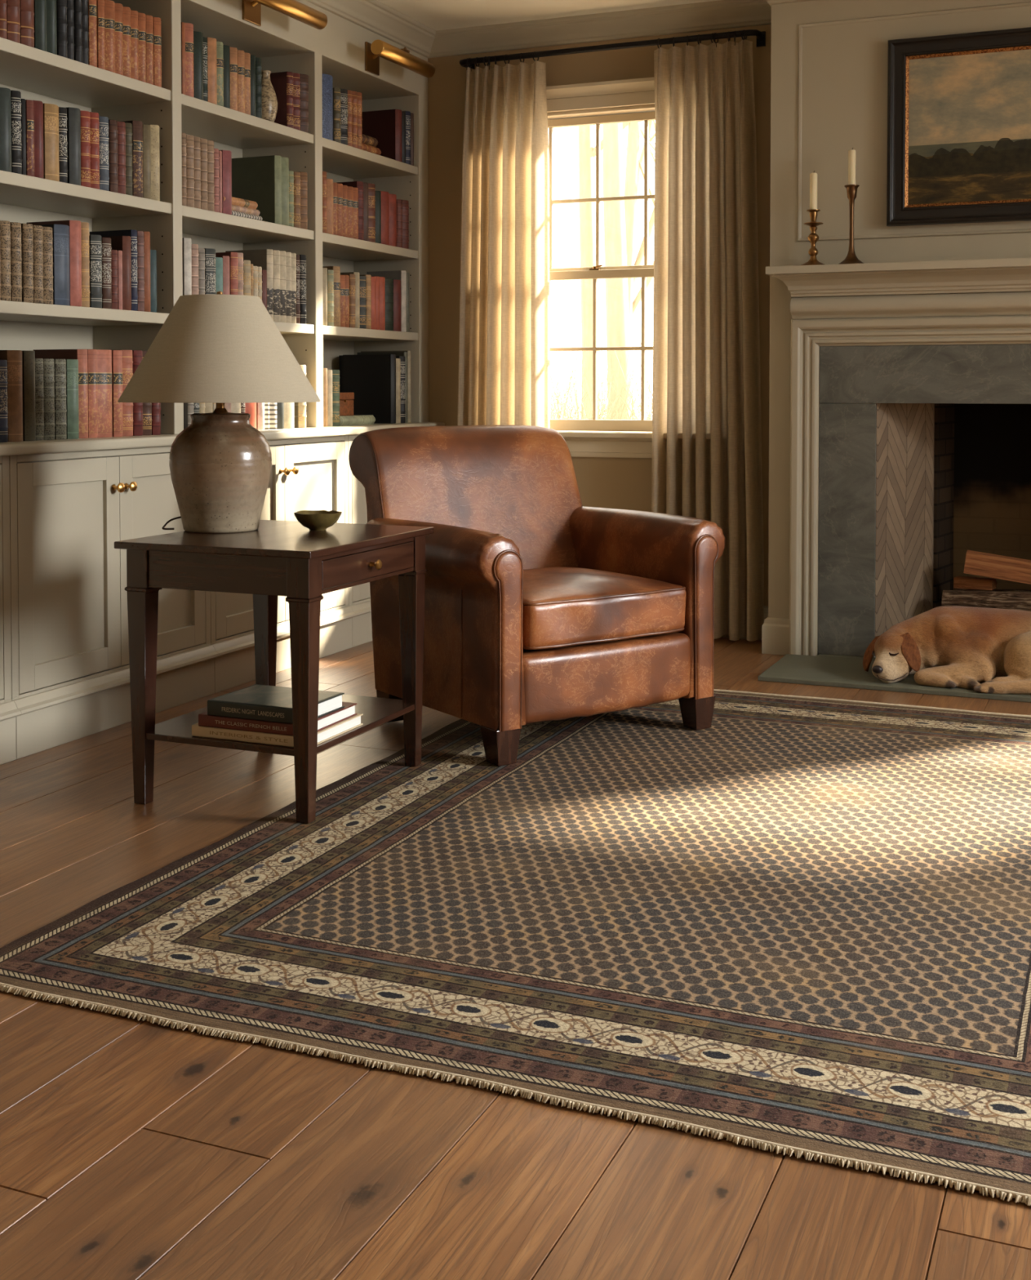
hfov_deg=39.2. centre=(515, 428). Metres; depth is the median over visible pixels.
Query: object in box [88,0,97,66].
book
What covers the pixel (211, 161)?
book
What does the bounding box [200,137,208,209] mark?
book
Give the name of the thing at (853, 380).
surround
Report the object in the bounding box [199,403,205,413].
book
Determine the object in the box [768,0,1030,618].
wall
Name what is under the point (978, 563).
log
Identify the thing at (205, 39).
book
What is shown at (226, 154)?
book
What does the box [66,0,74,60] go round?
book
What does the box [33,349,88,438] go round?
book
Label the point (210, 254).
book
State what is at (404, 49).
switch
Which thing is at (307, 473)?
base cabinet
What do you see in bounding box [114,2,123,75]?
book
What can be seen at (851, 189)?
candlestick
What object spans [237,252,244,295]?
book
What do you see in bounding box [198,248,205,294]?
book
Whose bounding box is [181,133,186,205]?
book
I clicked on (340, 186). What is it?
book
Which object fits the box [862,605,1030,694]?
dog
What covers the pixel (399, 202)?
book
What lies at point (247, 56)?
book
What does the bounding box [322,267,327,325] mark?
book
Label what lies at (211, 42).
book
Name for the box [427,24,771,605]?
wall
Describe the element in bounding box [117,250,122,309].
book
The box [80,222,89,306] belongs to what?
book
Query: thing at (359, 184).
book
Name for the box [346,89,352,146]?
book
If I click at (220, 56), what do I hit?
book
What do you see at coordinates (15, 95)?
book
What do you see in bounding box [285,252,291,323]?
book
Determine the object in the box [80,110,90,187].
book
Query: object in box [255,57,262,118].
book
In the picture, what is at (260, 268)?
book
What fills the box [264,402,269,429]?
book
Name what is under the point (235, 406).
book
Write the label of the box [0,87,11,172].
book
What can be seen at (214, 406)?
book
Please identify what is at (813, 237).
candlestick
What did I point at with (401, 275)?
book
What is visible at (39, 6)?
book
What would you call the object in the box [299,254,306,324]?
book
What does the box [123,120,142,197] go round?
book
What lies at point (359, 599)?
base cabinet
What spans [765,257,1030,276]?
mantel shelf
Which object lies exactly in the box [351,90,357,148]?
book
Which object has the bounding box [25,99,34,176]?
book
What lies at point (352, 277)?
book
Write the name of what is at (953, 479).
firebox
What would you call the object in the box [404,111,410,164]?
book
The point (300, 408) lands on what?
book
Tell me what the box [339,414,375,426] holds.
book
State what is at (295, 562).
side table
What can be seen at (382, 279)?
book
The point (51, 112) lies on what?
book
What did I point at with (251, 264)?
book
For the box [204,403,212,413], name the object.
book
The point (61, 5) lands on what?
book
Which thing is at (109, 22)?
book
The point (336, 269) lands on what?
book
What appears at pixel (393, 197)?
book
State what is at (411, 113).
book
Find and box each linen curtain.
[457,60,550,428]
[651,39,764,641]
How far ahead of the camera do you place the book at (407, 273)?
6.47 m
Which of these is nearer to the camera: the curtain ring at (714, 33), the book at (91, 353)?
the book at (91, 353)
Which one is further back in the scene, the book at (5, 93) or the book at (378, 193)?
the book at (378, 193)
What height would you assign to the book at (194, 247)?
0.247 m
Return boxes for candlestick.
[801,208,824,265]
[838,184,864,264]
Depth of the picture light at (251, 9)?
5.24 m
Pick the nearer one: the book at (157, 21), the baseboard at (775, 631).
the book at (157, 21)
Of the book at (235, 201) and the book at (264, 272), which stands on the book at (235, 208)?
the book at (235, 201)
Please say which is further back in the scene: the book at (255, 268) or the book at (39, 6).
the book at (255, 268)
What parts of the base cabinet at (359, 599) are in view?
plinth moulding, door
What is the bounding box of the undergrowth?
[550,328,653,420]
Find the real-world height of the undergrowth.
2.175 m
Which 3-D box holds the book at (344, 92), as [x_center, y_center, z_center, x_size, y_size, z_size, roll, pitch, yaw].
[-0.766,-1.275,5.960,0.169,0.227,0.052,1,2,23]
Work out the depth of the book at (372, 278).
6.17 m
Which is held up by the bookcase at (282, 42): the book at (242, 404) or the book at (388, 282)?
the book at (388, 282)
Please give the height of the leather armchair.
0.917 m
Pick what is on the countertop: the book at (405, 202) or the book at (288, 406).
the book at (288, 406)
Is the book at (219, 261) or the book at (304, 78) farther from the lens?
the book at (304, 78)
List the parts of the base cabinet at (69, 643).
door, plinth moulding, knob, knob, door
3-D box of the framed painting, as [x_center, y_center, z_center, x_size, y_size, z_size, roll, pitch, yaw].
[1.853,-1.112,5.296,0.962,0.698,0.044,1,2,23]
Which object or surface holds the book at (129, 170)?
on the bookcase at (282, 42)
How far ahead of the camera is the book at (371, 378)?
6.38 m
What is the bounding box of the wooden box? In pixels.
[339,392,354,416]
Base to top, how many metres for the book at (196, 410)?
0.240 m
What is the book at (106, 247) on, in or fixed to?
on the bookcase at (282, 42)
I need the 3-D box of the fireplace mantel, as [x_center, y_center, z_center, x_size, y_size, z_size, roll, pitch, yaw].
[1.827,0.147,5.268,1.818,1.513,0.184,1,2,23]
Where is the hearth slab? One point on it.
(822, 669)
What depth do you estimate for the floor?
1.97 m
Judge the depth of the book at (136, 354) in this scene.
4.71 m
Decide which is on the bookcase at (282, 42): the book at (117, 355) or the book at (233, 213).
the book at (233, 213)
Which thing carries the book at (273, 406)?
on the countertop
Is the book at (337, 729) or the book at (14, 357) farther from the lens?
the book at (14, 357)
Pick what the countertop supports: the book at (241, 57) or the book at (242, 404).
the book at (242, 404)
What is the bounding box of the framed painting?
[886,26,1030,226]
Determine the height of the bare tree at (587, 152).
15.130 m
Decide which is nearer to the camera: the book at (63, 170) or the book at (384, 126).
the book at (63, 170)
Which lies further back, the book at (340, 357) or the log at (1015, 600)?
the book at (340, 357)
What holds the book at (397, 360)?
on the countertop
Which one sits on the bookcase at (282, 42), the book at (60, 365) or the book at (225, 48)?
the book at (225, 48)
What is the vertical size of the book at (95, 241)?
0.228 m
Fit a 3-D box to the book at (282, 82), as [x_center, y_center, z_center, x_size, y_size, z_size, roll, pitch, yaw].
[-0.952,-1.260,5.597,0.215,0.217,0.037,1,2,23]
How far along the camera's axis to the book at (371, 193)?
6.15 m
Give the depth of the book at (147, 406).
4.75 m
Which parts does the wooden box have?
lid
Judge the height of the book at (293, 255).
0.271 m
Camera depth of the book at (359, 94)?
6.04 m
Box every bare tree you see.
[578,122,627,419]
[601,120,655,346]
[603,123,631,419]
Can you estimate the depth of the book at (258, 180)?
5.49 m
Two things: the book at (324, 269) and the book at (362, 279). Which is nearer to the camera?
the book at (324, 269)
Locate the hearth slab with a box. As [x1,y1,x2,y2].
[757,653,1030,702]
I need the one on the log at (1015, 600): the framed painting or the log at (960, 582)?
the log at (960, 582)
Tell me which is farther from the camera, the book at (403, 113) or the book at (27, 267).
the book at (403, 113)
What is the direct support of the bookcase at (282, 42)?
on the countertop
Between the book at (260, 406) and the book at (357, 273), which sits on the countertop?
the book at (260, 406)
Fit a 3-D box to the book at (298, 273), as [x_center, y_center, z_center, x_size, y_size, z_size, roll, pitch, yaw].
[-0.926,-0.542,5.664,0.190,0.268,0.023,1,2,23]
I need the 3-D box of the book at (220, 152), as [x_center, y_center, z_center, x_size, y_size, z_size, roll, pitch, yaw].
[-1.117,-0.875,5.172,0.161,0.223,0.015,1,2,23]
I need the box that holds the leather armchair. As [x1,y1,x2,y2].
[348,425,724,766]
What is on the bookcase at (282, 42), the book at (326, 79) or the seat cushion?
the book at (326, 79)
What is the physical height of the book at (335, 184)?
0.215 m
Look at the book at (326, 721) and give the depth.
3.56 m
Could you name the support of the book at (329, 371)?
on the countertop
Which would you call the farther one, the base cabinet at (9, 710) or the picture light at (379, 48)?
the picture light at (379, 48)
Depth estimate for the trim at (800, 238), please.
5.53 m
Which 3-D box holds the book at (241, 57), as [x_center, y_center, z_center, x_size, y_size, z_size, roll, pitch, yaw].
[-1.054,-1.255,5.272,0.157,0.226,0.038,1,2,23]
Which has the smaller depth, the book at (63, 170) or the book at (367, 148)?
the book at (63, 170)
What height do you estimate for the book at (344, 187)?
0.214 m
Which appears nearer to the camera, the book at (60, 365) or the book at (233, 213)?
the book at (60, 365)
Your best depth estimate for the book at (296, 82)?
5.59 m
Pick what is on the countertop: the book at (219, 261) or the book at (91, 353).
the book at (91, 353)
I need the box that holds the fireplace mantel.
[765,257,1030,656]
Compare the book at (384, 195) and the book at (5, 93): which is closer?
the book at (5, 93)
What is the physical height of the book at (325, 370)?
0.236 m
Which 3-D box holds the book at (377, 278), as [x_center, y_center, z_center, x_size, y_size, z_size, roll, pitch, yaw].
[-0.658,-0.538,6.244,0.158,0.229,0.033,1,2,23]
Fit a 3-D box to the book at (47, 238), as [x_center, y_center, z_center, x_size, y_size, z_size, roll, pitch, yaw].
[-1.466,-0.486,4.355,0.179,0.230,0.042,1,2,23]
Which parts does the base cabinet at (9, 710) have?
door, frame, plinth moulding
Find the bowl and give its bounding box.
[293,510,342,530]
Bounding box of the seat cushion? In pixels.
[522,567,686,647]
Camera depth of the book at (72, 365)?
4.41 m
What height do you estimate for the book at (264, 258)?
0.271 m
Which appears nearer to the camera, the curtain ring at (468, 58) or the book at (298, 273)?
the book at (298, 273)
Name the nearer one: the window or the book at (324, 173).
the book at (324, 173)
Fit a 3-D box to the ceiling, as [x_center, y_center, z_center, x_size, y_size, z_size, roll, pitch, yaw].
[0.453,-1.736,2.177,6.300,0.150,8.150,1,2,23]
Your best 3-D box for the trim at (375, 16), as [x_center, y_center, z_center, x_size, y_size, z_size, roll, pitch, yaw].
[0.559,-1.609,2.109,5.250,0.100,7.500,1,2,23]
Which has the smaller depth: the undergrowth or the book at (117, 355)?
the book at (117, 355)
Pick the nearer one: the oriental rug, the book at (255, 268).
the oriental rug
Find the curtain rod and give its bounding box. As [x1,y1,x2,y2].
[459,29,765,69]
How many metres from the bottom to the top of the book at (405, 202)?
0.216 m
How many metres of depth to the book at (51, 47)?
4.32 m
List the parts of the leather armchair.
leg, armrest, backrest, leg, seat rail, armrest, leg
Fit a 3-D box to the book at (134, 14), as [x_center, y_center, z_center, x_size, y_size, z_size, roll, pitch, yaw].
[-1.298,-1.239,4.717,0.163,0.225,0.039,1,2,23]
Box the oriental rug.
[0,688,1030,1205]
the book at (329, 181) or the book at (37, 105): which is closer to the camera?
the book at (37, 105)
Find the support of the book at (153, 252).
on the bookcase at (282, 42)
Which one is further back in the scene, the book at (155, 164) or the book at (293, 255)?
the book at (293, 255)
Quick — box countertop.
[0,422,444,456]
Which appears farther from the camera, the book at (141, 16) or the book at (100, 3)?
the book at (141, 16)
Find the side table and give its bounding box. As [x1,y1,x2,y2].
[114,520,433,823]
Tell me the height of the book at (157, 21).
0.230 m
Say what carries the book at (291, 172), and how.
on the bookcase at (282, 42)
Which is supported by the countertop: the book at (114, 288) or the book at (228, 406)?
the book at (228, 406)
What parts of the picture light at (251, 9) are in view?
plate, arm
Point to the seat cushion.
(562, 606)
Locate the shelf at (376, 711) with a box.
[145,693,414,755]
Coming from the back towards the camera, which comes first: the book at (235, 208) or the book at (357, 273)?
the book at (357, 273)
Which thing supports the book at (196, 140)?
on the bookcase at (282, 42)
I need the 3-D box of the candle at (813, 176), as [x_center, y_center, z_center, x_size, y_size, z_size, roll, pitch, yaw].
[1.134,-0.901,5.508,0.028,0.159,0.028,1,2,23]
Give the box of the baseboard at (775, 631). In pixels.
[720,605,789,655]
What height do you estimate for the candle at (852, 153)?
0.157 m
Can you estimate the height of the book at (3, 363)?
0.236 m
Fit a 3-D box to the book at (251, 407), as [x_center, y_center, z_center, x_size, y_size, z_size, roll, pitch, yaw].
[-1.046,-0.126,5.365,0.187,0.264,0.075,1,2,23]
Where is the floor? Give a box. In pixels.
[0,637,1030,1279]
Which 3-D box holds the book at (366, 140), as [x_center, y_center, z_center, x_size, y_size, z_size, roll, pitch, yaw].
[-0.699,-1.224,6.147,0.165,0.038,0.190,1,2,23]
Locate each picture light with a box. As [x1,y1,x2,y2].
[241,0,327,29]
[364,39,435,77]
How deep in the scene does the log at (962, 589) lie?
5.70 m
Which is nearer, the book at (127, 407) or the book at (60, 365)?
the book at (60, 365)
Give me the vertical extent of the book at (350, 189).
0.214 m
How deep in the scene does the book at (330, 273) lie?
5.84 m
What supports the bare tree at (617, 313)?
on the ground
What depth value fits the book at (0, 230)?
4.13 m
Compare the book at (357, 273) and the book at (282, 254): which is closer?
the book at (282, 254)
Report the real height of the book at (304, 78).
0.227 m
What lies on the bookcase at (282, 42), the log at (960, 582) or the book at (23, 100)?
the book at (23, 100)
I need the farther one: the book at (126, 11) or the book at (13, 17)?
the book at (126, 11)
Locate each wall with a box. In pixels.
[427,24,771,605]
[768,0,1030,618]
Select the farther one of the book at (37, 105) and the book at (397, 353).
the book at (397, 353)
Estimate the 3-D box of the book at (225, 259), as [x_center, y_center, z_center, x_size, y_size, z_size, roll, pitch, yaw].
[-1.099,-0.506,5.211,0.163,0.222,0.036,1,2,23]
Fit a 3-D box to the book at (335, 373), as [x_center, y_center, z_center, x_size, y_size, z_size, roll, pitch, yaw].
[-0.795,-0.125,5.927,0.172,0.230,0.047,1,2,23]
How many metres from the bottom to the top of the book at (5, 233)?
0.230 m
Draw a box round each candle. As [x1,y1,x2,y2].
[809,170,817,208]
[848,147,856,184]
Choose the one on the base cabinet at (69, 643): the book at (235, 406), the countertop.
the countertop
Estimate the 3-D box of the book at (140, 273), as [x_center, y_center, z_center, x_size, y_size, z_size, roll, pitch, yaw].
[-1.297,-0.514,4.762,0.183,0.262,0.031,1,2,23]
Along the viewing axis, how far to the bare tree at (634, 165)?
16.00 m
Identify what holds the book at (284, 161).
on the bookcase at (282, 42)
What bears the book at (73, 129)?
on the bookcase at (282, 42)
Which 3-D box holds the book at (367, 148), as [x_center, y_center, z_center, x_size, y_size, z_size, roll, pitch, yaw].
[-0.692,-1.186,6.162,0.165,0.038,0.215,1,2,23]
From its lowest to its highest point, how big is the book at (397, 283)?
0.227 m
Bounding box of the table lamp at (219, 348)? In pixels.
[117,290,319,533]
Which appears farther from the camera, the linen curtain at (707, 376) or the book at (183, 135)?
the linen curtain at (707, 376)
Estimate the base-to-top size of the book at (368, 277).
0.230 m
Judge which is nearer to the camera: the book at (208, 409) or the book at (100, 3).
the book at (100, 3)
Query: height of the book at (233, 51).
0.227 m
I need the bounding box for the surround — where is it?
[817,344,1030,657]
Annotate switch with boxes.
[400,47,409,53]
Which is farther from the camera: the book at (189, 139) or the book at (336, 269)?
the book at (336, 269)
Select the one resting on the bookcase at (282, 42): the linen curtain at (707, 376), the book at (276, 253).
the book at (276, 253)
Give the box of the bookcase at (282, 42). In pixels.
[0,0,428,434]
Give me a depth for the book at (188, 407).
4.98 m
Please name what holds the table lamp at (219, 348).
on the side table
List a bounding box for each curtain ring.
[466,57,474,71]
[712,32,718,47]
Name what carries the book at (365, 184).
on the bookcase at (282, 42)
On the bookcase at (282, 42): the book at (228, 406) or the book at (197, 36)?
the book at (197, 36)
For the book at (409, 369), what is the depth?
6.50 m
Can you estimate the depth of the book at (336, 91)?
5.87 m
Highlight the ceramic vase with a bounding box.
[261,70,277,122]
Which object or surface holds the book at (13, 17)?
on the bookcase at (282, 42)
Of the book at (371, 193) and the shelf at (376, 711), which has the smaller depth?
the shelf at (376, 711)
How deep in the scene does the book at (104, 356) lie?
4.55 m
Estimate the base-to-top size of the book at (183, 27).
0.249 m
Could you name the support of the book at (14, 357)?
on the countertop
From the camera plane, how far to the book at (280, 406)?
5.50 m
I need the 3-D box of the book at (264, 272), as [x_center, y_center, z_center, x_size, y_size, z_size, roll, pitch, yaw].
[-0.990,-0.497,5.431,0.132,0.191,0.026,1,2,23]
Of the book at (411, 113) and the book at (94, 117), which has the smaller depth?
the book at (94, 117)
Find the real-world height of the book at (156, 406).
0.240 m
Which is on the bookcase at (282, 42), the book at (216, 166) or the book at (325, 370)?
the book at (216, 166)
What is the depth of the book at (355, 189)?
6.02 m
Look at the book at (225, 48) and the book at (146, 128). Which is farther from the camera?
the book at (225, 48)
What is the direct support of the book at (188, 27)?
on the bookcase at (282, 42)
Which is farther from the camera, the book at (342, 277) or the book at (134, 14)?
the book at (342, 277)
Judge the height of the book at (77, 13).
0.285 m
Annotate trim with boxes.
[305,0,814,57]
[797,1,1030,241]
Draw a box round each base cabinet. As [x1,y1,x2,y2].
[0,455,21,764]
[8,445,218,759]
[210,435,355,693]
[347,434,372,647]
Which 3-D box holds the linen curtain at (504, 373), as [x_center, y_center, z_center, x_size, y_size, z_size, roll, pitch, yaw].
[-0.069,-0.366,6.381,0.437,2.456,0.137,1,2,25]
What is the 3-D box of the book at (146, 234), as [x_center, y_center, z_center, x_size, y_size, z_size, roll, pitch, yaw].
[-1.291,-0.516,4.796,0.193,0.264,0.029,1,2,23]
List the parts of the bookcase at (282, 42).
shelf, shelf, shelf, panel, shelf, shelf, shelf, shelf, shelf, shelf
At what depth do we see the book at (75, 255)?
4.42 m
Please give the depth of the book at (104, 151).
4.54 m
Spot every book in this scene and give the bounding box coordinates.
[0,0,7,39]
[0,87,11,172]
[0,220,11,301]
[0,230,0,300]
[0,350,22,441]
[0,360,8,442]
[6,0,20,43]
[9,222,22,302]
[10,90,22,174]
[19,0,34,47]
[21,98,26,175]
[21,223,33,302]
[22,350,35,440]
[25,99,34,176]
[26,220,81,306]
[32,100,43,178]
[32,225,43,303]
[33,0,46,51]
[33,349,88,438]
[35,358,44,440]
[40,224,70,305]
[42,226,53,304]
[42,358,54,439]
[43,102,59,181]
[46,0,57,54]
[53,359,66,439]
[56,0,67,57]
[58,106,67,182]
[65,359,79,439]
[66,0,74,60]
[66,106,80,185]
[73,0,82,62]
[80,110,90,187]
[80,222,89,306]
[81,0,88,64]
[87,349,97,438]
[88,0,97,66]
[88,229,137,311]
[88,234,102,307]
[89,111,99,189]
[96,0,105,70]
[96,349,112,437]
[98,115,109,191]
[101,235,131,310]
[101,237,111,308]
[103,0,115,72]
[108,120,118,192]
[111,249,118,309]
[111,350,122,436]
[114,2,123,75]
[117,121,126,194]
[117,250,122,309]
[121,350,133,436]
[122,6,130,77]
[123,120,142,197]
[124,122,133,195]
[130,9,138,79]
[132,350,142,435]
[137,12,146,82]
[137,231,144,311]
[142,124,151,199]
[142,231,150,311]
[142,351,151,435]
[145,14,153,84]
[150,124,159,200]
[150,249,156,312]
[151,402,160,435]
[152,17,161,87]
[181,22,185,94]
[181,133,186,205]
[182,237,191,295]
[183,403,194,429]
[184,22,193,97]
[186,134,194,207]
[191,244,199,294]
[191,712,363,746]
[193,31,203,100]
[193,136,200,208]
[193,403,199,413]
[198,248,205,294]
[198,702,357,735]
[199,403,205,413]
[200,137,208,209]
[203,36,208,101]
[204,248,216,294]
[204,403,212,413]
[206,37,217,104]
[207,140,214,211]
[207,684,344,724]
[212,403,216,412]
[213,148,219,212]
[215,252,238,294]
[215,255,229,294]
[215,257,222,294]
[216,41,223,106]
[218,150,222,213]
[219,150,231,214]
[222,44,230,108]
[222,195,257,208]
[225,248,273,319]
[225,402,231,412]
[229,47,237,111]
[231,155,281,224]
[231,204,259,215]
[231,210,262,220]
[231,402,240,413]
[237,49,244,113]
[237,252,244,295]
[240,402,245,413]
[243,260,251,295]
[244,52,250,115]
[244,402,256,428]
[250,54,255,116]
[250,263,253,295]
[253,266,257,296]
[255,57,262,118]
[256,402,264,430]
[257,266,262,301]
[262,270,266,309]
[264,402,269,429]
[269,402,276,429]
[270,71,293,128]
[273,249,279,322]
[276,402,284,429]
[279,250,286,322]
[280,156,288,226]
[284,402,293,428]
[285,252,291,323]
[288,170,293,226]
[291,253,296,323]
[293,72,300,130]
[293,171,300,227]
[293,364,306,427]
[296,254,300,323]
[298,171,307,229]
[299,73,309,133]
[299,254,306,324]
[321,73,333,140]
[322,171,327,233]
[322,266,340,326]
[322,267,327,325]
[323,368,327,426]
[326,178,333,234]
[327,269,333,326]
[327,369,332,426]
[332,369,340,426]
[333,87,341,142]
[333,182,337,235]
[337,181,364,239]
[337,183,342,235]
[338,355,342,392]
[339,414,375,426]
[340,88,347,145]
[340,271,359,328]
[340,274,355,328]
[340,275,345,327]
[342,185,347,237]
[342,354,395,423]
[344,275,349,327]
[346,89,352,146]
[347,186,353,238]
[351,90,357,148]
[352,186,358,239]
[356,351,407,422]
[357,92,362,149]
[357,133,377,146]
[357,142,381,155]
[359,275,366,328]
[359,275,371,328]
[360,351,411,422]
[361,109,401,161]
[363,182,368,240]
[366,270,406,332]
[368,182,375,242]
[370,276,375,329]
[373,275,379,329]
[374,190,381,244]
[379,276,385,329]
[380,191,389,244]
[384,278,393,330]
[389,193,396,246]
[393,279,400,331]
[395,355,405,422]
[395,358,400,423]
[396,199,402,248]
[401,111,405,163]
[402,200,408,248]
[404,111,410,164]
[405,272,408,332]
[410,112,413,165]
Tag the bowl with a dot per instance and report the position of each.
(313, 520)
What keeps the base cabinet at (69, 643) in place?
on the floor
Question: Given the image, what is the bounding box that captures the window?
[546,77,711,457]
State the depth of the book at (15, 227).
4.19 m
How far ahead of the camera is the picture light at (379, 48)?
6.04 m
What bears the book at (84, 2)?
on the bookcase at (282, 42)
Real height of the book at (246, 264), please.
0.217 m
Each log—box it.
[941,590,1030,611]
[954,576,997,590]
[957,588,1030,591]
[963,550,1030,584]
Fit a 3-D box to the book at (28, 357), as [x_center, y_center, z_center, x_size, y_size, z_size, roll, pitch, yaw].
[-1.500,-0.097,4.287,0.185,0.265,0.044,1,2,23]
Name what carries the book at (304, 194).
on the bookcase at (282, 42)
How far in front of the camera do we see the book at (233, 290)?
5.21 m
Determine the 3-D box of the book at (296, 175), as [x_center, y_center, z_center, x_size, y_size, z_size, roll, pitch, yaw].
[-0.909,-0.885,5.638,0.164,0.217,0.038,1,2,23]
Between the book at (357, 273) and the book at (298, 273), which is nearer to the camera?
the book at (298, 273)
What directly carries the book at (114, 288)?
on the bookcase at (282, 42)
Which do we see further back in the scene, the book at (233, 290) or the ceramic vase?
the ceramic vase
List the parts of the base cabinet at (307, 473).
door, plinth moulding, knob, knob, door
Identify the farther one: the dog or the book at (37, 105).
the dog
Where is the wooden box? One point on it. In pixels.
(346, 399)
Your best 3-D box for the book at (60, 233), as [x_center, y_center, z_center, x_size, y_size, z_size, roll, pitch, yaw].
[-1.438,-0.494,4.413,0.174,0.243,0.069,1,2,23]
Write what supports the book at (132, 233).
on the bookcase at (282, 42)
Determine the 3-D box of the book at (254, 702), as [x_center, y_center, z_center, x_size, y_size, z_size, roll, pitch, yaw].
[-0.598,0.689,3.623,0.266,0.038,0.213,1,2,24]
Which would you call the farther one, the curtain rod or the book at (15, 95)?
the curtain rod
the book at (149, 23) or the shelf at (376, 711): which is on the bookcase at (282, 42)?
the book at (149, 23)
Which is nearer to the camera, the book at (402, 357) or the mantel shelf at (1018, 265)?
the mantel shelf at (1018, 265)
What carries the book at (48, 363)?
on the countertop
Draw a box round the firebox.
[875,403,1030,656]
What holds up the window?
in the wall at (610, 482)
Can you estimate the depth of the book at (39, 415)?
4.29 m
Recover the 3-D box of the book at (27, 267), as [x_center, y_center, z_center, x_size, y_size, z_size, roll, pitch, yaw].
[-1.490,-0.484,4.273,0.161,0.231,0.039,1,2,23]
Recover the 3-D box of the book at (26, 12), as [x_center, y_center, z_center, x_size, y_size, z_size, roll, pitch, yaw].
[-1.505,-1.257,4.266,0.206,0.285,0.054,1,2,23]
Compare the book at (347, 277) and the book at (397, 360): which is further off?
the book at (397, 360)
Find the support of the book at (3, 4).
on the bookcase at (282, 42)
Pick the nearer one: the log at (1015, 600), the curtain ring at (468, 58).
the log at (1015, 600)
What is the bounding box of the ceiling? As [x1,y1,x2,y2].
[377,0,719,31]
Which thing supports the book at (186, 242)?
on the bookcase at (282, 42)
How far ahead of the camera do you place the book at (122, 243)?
4.65 m
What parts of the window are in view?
head cornice, casing, sash, sash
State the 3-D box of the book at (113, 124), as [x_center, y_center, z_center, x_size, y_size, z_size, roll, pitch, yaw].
[-1.343,-0.863,4.626,0.172,0.230,0.035,1,2,23]
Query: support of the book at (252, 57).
on the bookcase at (282, 42)
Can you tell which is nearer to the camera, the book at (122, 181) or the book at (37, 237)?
the book at (37, 237)

